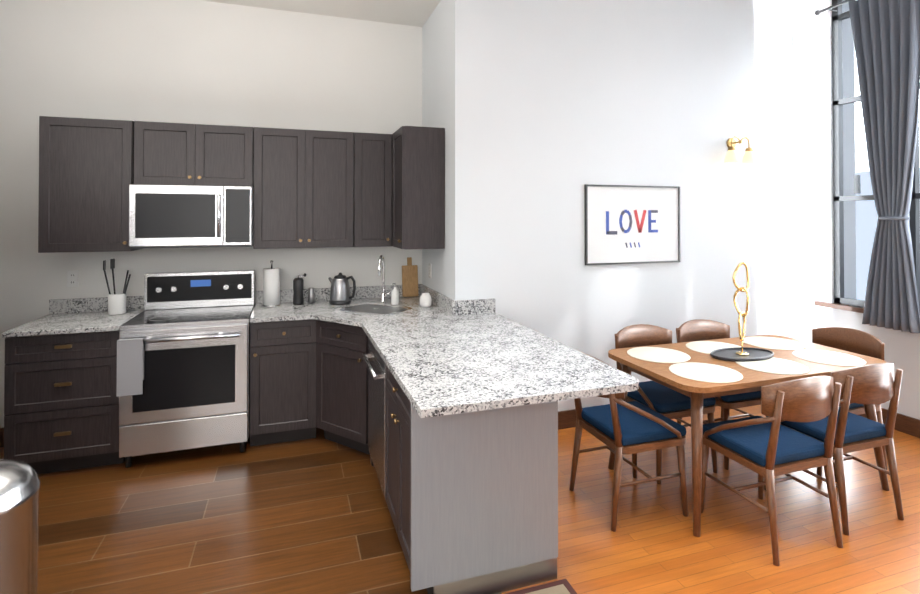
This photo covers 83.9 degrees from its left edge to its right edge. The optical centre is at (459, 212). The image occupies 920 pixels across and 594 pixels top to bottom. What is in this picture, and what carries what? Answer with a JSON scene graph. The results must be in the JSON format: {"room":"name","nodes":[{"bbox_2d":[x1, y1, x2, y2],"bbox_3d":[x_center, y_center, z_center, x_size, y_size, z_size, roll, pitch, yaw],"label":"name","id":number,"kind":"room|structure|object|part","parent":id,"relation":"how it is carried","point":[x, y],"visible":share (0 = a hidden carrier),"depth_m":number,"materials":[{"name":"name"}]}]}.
{"room":"kitchen","nodes":[
{"label":"kitchen","id":0,"kind":"room"},
{"bbox_2d":[0,0,421,427],"bbox_3d":[-1.895,-0.502,4.128,3.233,4.300,0.150,0,-1,-18],"label":"wall","id":1,"kind":"structure","parent":0,"point":[195,62],"depth_m":3.96,"materials":[{"name":"paint"}]},
{"bbox_2d":[67,270,78,286],"bbox_3d":[-2.819,0.484,3.725,0.070,0.120,0.011,0,-1,-18],"label":"outlet","id":2,"kind":"object","parent":1,"relation":"attached to","point":[72,278],"depth_m":3.72,"materials":[{"name":"white plastic"}]},
{"bbox_2d":[38,116,143,252],"bbox_3d":[-2.596,-0.184,3.628,0.540,0.915,0.350,0,-1,-18],"label":"upper cabinet","id":3,"kind":"object","parent":1,"relation":"attached to","point":[86,172],"visible":1,"depth_m":3.49,"materials":[{"name":"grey wood"}]},
{"bbox_2d":[134,121,253,187],"bbox_3d":[-1.962,-0.415,3.841,0.775,0.450,0.350,0,-1,-18],"label":"upper cabinet","id":4,"kind":"object","parent":1,"relation":"attached to","point":[165,153],"visible":0.98,"depth_m":3.69,"materials":[{"name":"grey wood"}]},
{"bbox_2d":[129,184,253,248],"bbox_3d":[-1.944,0.032,3.778,0.777,0.439,0.468,0,-1,-18],"label":"microwave","id":5,"kind":"object","parent":4,"relation":"attached to","point":[174,216],"visible":0.98,"depth_m":3.59,"materials":[{"name":"silver metal"}]},
{"bbox_2d":[253,127,356,248],"bbox_3d":[-1.242,-0.180,4.091,0.742,0.916,0.325,0,-1,-18],"label":"upper cabinet","id":6,"kind":"object","parent":1,"relation":"attached to","point":[321,189],"depth_m":3.93,"materials":[{"name":"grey wood"}]},
{"bbox_2d":[357,132,391,246],"bbox_3d":[-0.747,-0.178,4.255,0.302,0.916,0.325,0,-1,-18],"label":"upper cabinet","id":7,"kind":"object","parent":1,"relation":"attached to","point":[374,150],"depth_m":4.11,"materials":[{"name":"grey wood"}]},
{"bbox_2d":[202,0,440,26],"bbox_3d":[-0.729,-2.193,0.634,3.233,0.990,7.550,0,-1,-18],"label":"ceiling","id":8,"kind":"structure","parent":0,"point":[417,13],"depth_m":4.15,"materials":[{"name":"paint"}]},
{"bbox_2d":[0,405,919,593],"bbox_3d":[0.954,1.667,1.152,6.780,0.100,7.550,0,-1,-18],"label":"floor","id":9,"kind":"structure","parent":0,"point":[309,516],"depth_m":2.64,"materials":[{"name":"wood"}]},
{"bbox_2d":[0,459,39,593],"bbox_3d":[-1.687,1.258,1.781,0.348,0.732,0.348,0,-1,-18],"label":"trash can","id":10,"kind":"object","parent":9,"relation":"on","point":[19,485],"visible":1,"depth_m":1.77,"materials":[{"name":"silver metal"}]},
{"bbox_2d":[4,330,124,473],"bbox_3d":[-2.559,1.199,3.466,0.606,0.885,0.648,0,-1,-18],"label":"base cabinet","id":11,"kind":"object","parent":9,"relation":"on","point":[61,406],"visible":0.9,"depth_m":3.18,"materials":[{"name":"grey wood"}]},
{"bbox_2d":[2,296,143,337],"bbox_3d":[-2.559,0.692,3.470,0.608,0.130,0.653,0,-1,-18],"label":"countertop","id":12,"kind":"structure","parent":11,"relation":"on","point":[77,315],"depth_m":3.50,"materials":[{"name":"stone"}]},
{"bbox_2d":[103,259,130,314],"bbox_3d":[-2.456,0.529,3.663,0.181,0.397,0.129,0,-1,-18],"label":"utensil crock","id":13,"kind":"object","parent":12,"relation":"on","point":[117,303],"visible":1,"depth_m":3.63,"materials":[{"name":"white ceramic"}]},
{"bbox_2d":[119,270,254,467],"bbox_3d":[-1.886,1.048,3.623,0.758,1.190,0.723,0,-1,-18],"label":"range","id":14,"kind":"object","parent":9,"relation":"on","point":[192,328],"visible":0.98,"depth_m":3.38,"materials":[{"name":"silver metal"}]},
{"bbox_2d":[116,338,143,396],"bbox_3d":[-2.060,0.967,3.199,0.140,0.344,0.038,0,-1,-18],"label":"hanging towel","id":15,"kind":"object","parent":14,"relation":"hanging from","point":[130,365],"visible":0.95,"depth_m":3.18,"materials":[{"name":"grey fabric"}]},
{"bbox_2d":[250,319,316,445],"bbox_3d":[-1.330,1.203,3.872,0.444,0.885,0.653,0,-1,-18],"label":"base cabinet","id":16,"kind":"object","parent":9,"relation":"on","point":[282,381],"visible":0.96,"depth_m":3.60,"materials":[{"name":"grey wood"}]},
{"bbox_2d":[316,320,369,454],"bbox_3d":[-0.619,1.204,3.900,0.933,0.885,1.048,0,-1,-18],"label":"base cabinet","id":17,"kind":"object","parent":9,"relation":"on","point":[341,391],"visible":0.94,"depth_m":3.51,"materials":[{"name":"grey wood"}]},
{"bbox_2d":[250,288,357,325],"bbox_3d":[-1.153,0.694,3.739,0.692,0.130,1.028,0,-1,-18],"label":"countertop","id":18,"kind":"structure","parent":17,"relation":"on","point":[321,309],"depth_m":3.80,"materials":[{"name":"stone"}]},
{"bbox_2d":[261,260,281,306],"bbox_3d":[-1.473,0.554,3.999,0.150,0.355,0.150,0,-1,-18],"label":"paper towel","id":19,"kind":"object","parent":18,"relation":"on","point":[271,286],"visible":1,"depth_m":3.95,"materials":[{"name":"white paper"}]},
{"bbox_2d":[293,273,306,304],"bbox_3d":[-1.280,0.609,4.083,0.104,0.245,0.084,0,-1,-18],"label":"coffee grinder","id":20,"kind":"object","parent":18,"relation":"on","point":[298,288],"visible":1,"depth_m":4.05,"materials":[{"name":"black plastic"}]},
{"bbox_2d":[308,287,314,302],"bbox_3d":[-1.200,0.670,4.130,0.054,0.125,0.054,0,-1,-18],"label":"shaker","id":21,"kind":"object","parent":18,"relation":"on","point":[311,296],"visible":1,"depth_m":4.11,"materials":[{"name":"silver metal"}]},
{"bbox_2d":[328,272,355,304],"bbox_3d":[-0.952,0.608,4.118,0.206,0.248,0.170,0,-1,-18],"label":"kettle","id":22,"kind":"object","parent":18,"relation":"on","point":[340,291],"visible":1,"depth_m":4.06,"materials":[{"name":"silver metal"}]},
{"bbox_2d":[339,304,411,314],"bbox_3d":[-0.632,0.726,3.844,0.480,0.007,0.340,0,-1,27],"label":"sink","id":23,"kind":"object","parent":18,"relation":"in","point":[377,309],"visible":0.96,"depth_m":3.81,"materials":[{"name":"silver metal"}]},
{"bbox_2d":[350,284,638,417],"bbox_3d":[-0.103,0.689,3.239,0.985,0.130,2.638,0,-1,-18],"label":"countertop","id":24,"kind":"structure","parent":17,"relation":"on","point":[442,354],"depth_m":2.49,"materials":[{"name":"stone"}]},
{"bbox_2d":[378,255,390,302],"bbox_3d":[-0.601,0.537,4.102,0.147,0.390,0.209,0,-1,-18],"label":"faucet","id":25,"kind":"object","parent":24,"relation":"on","point":[383,293],"visible":0.94,"depth_m":4.16,"materials":[{"name":"silver metal"}]},
{"bbox_2d":[391,283,398,304],"bbox_3d":[-0.521,0.647,4.071,0.067,0.170,0.060,0,-1,-18],"label":"soap dispenser","id":26,"kind":"object","parent":24,"relation":"on","point":[394,296],"visible":1,"depth_m":4.05,"materials":[{"name":"white ceramic"}]},
{"bbox_2d":[402,257,417,296],"bbox_3d":[-0.437,0.565,4.465,0.140,0.338,0.062,0,-1,-18],"label":"cutting board","id":27,"kind":"object","parent":24,"relation":"on","point":[409,279],"visible":0.94,"depth_m":4.45,"materials":[{"name":"brown wood"}]},
{"bbox_2d":[420,293,431,307],"bbox_3d":[-0.265,0.678,3.945,0.094,0.105,0.093,0,-1,-18],"label":"ceramic jar","id":28,"kind":"object","parent":24,"relation":"on","point":[425,300],"visible":1,"depth_m":3.91,"materials":[{"name":"white ceramic"}]},
{"bbox_2d":[366,339,377,476],"bbox_3d":[-0.207,1.196,3.139,0.630,0.884,0.653,0,-1,-18],"label":"dishwasher","id":29,"kind":"object","parent":9,"relation":"on","point":[372,364],"depth_m":3.09,"materials":[{"name":"silver metal"}]},
{"bbox_2d":[378,353,557,593],"bbox_3d":[0.010,1.189,2.498,0.663,0.884,0.700,0,-1,-18],"label":"base cabinet","id":30,"kind":"object","parent":9,"relation":"on","point":[471,498],"depth_m":2.18,"materials":[{"name":"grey wood"}]},
{"bbox_2d":[506,579,576,593],"bbox_3d":[0.315,1.619,1.776,0.600,0.009,0.835,0,-1,-18],"label":"mat","id":31,"kind":"object","parent":9,"relation":"on","point":[563,586],"visible":1,"depth_m":2.20,"materials":[{"name":"beige fabric"}]},
{"bbox_2d":[569,351,687,531],"bbox_3d":[0.931,1.211,2.893,0.500,0.852,0.496,0,-1,-18],"label":"end chair","id":32,"kind":"object","parent":9,"relation":"on","point":[618,426],"visible":0.83,"depth_m":2.75,"materials":[{"name":"blue fabric"}]},
{"bbox_2d":[614,324,717,483],"bbox_3d":[1.333,1.216,3.380,0.496,0.852,0.500,0,-1,-18],"label":"chair","id":33,"kind":"object","parent":9,"relation":"on","point":[667,402],"visible":0.62,"depth_m":3.29,"materials":[{"name":"brown wood"}]},
{"bbox_2d":[676,319,760,469],"bbox_3d":[1.833,1.218,3.556,0.496,0.852,0.500,0,-1,-18],"label":"chair","id":34,"kind":"object","parent":9,"relation":"on","point":[696,330],"visible":0.21,"depth_m":3.69,"materials":[{"name":"brown wood"}]},
{"bbox_2d":[608,335,889,536],"bbox_3d":[1.740,1.264,3.151,1.480,0.753,0.800,0,-1,-18],"label":"dining table","id":35,"kind":"object","parent":9,"relation":"on","point":[697,392],"visible":0.54,"depth_m":2.84,"materials":[{"name":"brown wood"}]},
{"bbox_2d":[627,347,690,362],"bbox_3d":[1.234,0.887,3.187,0.370,0.004,0.370,0,-1,-18],"label":"placemat","id":36,"kind":"object","parent":35,"relation":"on","point":[658,355],"visible":1,"depth_m":3.18,"materials":[{"name":"white fabric"}]},
{"bbox_2d":[669,362,742,382],"bbox_3d":[1.354,0.883,2.826,0.370,0.004,0.370,0,-1,-18],"label":"placemat","id":37,"kind":"object","parent":35,"relation":"on","point":[707,372],"visible":1,"depth_m":2.81,"materials":[{"name":"white fabric"}]},
{"bbox_2d":[686,341,740,353],"bbox_3d":[1.677,0.888,3.344,0.370,0.004,0.370,0,-1,-18],"label":"placemat","id":38,"kind":"object","parent":35,"relation":"on","point":[707,347],"visible":0.54,"depth_m":3.38,"materials":[{"name":"white fabric"}]},
{"bbox_2d":[710,262,773,361],"bbox_3d":[1.740,0.596,3.158,0.430,0.576,0.250,0,-1,-18],"label":"centerpiece tray","id":39,"kind":"object","parent":35,"relation":"on","point":[742,353],"visible":1,"depth_m":3.15,"materials":[{"name":"grey"}]},
{"bbox_2d":[735,357,809,374],"bbox_3d":[1.803,0.884,2.965,0.370,0.004,0.370,0,-1,-18],"label":"placemat","id":40,"kind":"object","parent":35,"relation":"on","point":[772,365],"visible":0.77,"depth_m":2.92,"materials":[{"name":"white fabric"}]},
{"bbox_2d":[743,336,804,349],"bbox_3d":[2.126,0.890,3.483,0.370,0.004,0.370,0,-1,-18],"label":"placemat","id":41,"kind":"object","parent":35,"relation":"on","point":[772,343],"visible":0.92,"depth_m":3.46,"materials":[{"name":"white fabric"}]},
{"bbox_2d":[792,349,865,365],"bbox_3d":[2.246,0.886,3.122,0.370,0.004,0.370,0,-1,-18],"label":"placemat","id":42,"kind":"object","parent":35,"relation":"on","point":[828,357],"visible":1,"depth_m":3.11,"materials":[{"name":"white fabric"}]},
{"bbox_2d":[701,376,842,565],"bbox_3d":[1.589,1.209,2.643,0.496,0.852,0.500,0,-1,-18],"label":"chair","id":43,"kind":"object","parent":9,"relation":"on","point":[770,447],"visible":0.9,"depth_m":2.49,"materials":[{"name":"brown wood"}]},
{"bbox_2d":[764,362,903,535],"bbox_3d":[2.082,1.211,2.870,0.496,0.852,0.500,0,-1,-18],"label":"chair","id":44,"kind":"object","parent":9,"relation":"on","point":[873,384],"visible":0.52,"depth_m":2.68,"materials":[{"name":"brown wood"}]},
{"bbox_2d":[812,327,887,481],"bbox_3d":[2.440,1.216,3.394,0.500,0.852,0.496,0,-1,-18],"label":"end chair","id":45,"kind":"object","parent":9,"relation":"on","point":[855,341],"visible":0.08,"depth_m":3.44,"materials":[{"name":"brown wood"}]},
{"bbox_2d":[422,0,793,410],"bbox_3d":[1.406,-0.496,4.706,3.397,4.300,1.133,0,-1,-18],"label":"wall","id":46,"kind":"structure","parent":0,"point":[542,112],"depth_m":4.08,"materials":[{"name":"paint"}]},
{"bbox_2d":[392,126,444,248],"bbox_3d":[-0.344,-0.180,4.007,0.353,0.915,0.390,0,-1,-18],"label":"upper cabinet","id":47,"kind":"object","parent":46,"relation":"attached to","point":[418,187],"visible":1,"depth_m":3.83,"materials":[{"name":"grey wood"}]},
{"bbox_3d":[1.399,0.099,4.111,0.898,0.628,0.021,0,-1,-18],"label":"framed art","id":48,"kind":"part","parent":46,"relation":"part of"},
{"bbox_2d":[724,136,756,163],"bbox_3d":[2.380,-0.533,4.371,0.308,0.228,0.158,0,-1,-18],"label":"lamp","id":49,"kind":"object","parent":46,"relation":"attached to","point":[731,156],"visible":1,"depth_m":4.34,"materials":[{"name":"white glass"}]},
{"bbox_2d":[792,0,919,419],"bbox_3d":[4.204,-0.527,1.669,0.300,4.300,6.439,0,-1,-18],"label":"wall","id":50,"kind":"structure","parent":0,"point":[813,162],"depth_m":4.44,"materials":[{"name":"paint"}]},
{"bbox_2d":[815,0,849,14],"bbox_3d":[3.395,-1.704,3.415,0.141,0.042,2.040,0,-1,-18],"label":"curtain rod","id":51,"kind":"object","parent":50,"relation":"attached to","point":[818,12],"visible":0.94,"depth_m":4.25,"materials":[{"name":"grey metal"}]},
{"bbox_2d":[848,0,919,332],"bbox_3d":[3.197,-0.410,3.844,0.141,2.551,0.503,0,-1,-18],"label":"drape","id":52,"kind":"object","parent":51,"relation":"hanging from","point":[886,36],"visible":1,"depth_m":3.79,"materials":[{"name":"fabric"}]},
{"bbox_2d":[814,0,919,312],"bbox_3d":[3.468,-0.530,3.538,0.160,2.655,1.990,0,-1,-18],"label":"window","id":53,"kind":"structure","parent":50,"relation":"in","point":[839,101],"depth_m":4.19,"materials":[{"name":"grey metal"}]},
{"bbox_3d":[-2.168,-0.544,0.059,0.150,4.300,7.400,0,-1,-18],"label":"wall","id":54,"kind":"structure","parent":0,"visible":0},
{"bbox_2d":[0,428,3,446],"bbox_3d":[-3.106,1.578,3.616,0.326,0.130,0.016,0,-1,-18],"label":"baseboard","id":55,"kind":"structure","parent":54,"relation":"attached to","point":[1,429],"depth_m":3.58,"materials":[{"name":"brown wood"}]},
{"bbox_2d":[558,405,717,429],"bbox_3d":[1.509,1.584,4.136,3.187,0.130,0.016,0,-1,-18],"label":"baseboard","id":56,"kind":"structure","parent":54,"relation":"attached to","point":[567,418],"depth_m":3.90,"materials":[{"name":"brown wood"}]},
{"bbox_2d":[859,408,919,437],"bbox_3d":[4.054,1.557,1.597,0.016,0.130,6.439,0,-1,-18],"label":"baseboard","id":57,"kind":"structure","parent":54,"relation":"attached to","point":[909,425],"depth_m":3.80,"materials":[{"name":"brown wood"}]},
{"label":"outside","id":58,"kind":"structure","parent":0,"visible":0},
{"bbox_2d":[854,48,919,299],"bbox_3d":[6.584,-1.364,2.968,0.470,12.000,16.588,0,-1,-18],"label":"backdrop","id":59,"kind":"structure","parent":58,"point":[866,218],"depth_m":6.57,"materials":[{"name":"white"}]}
]}

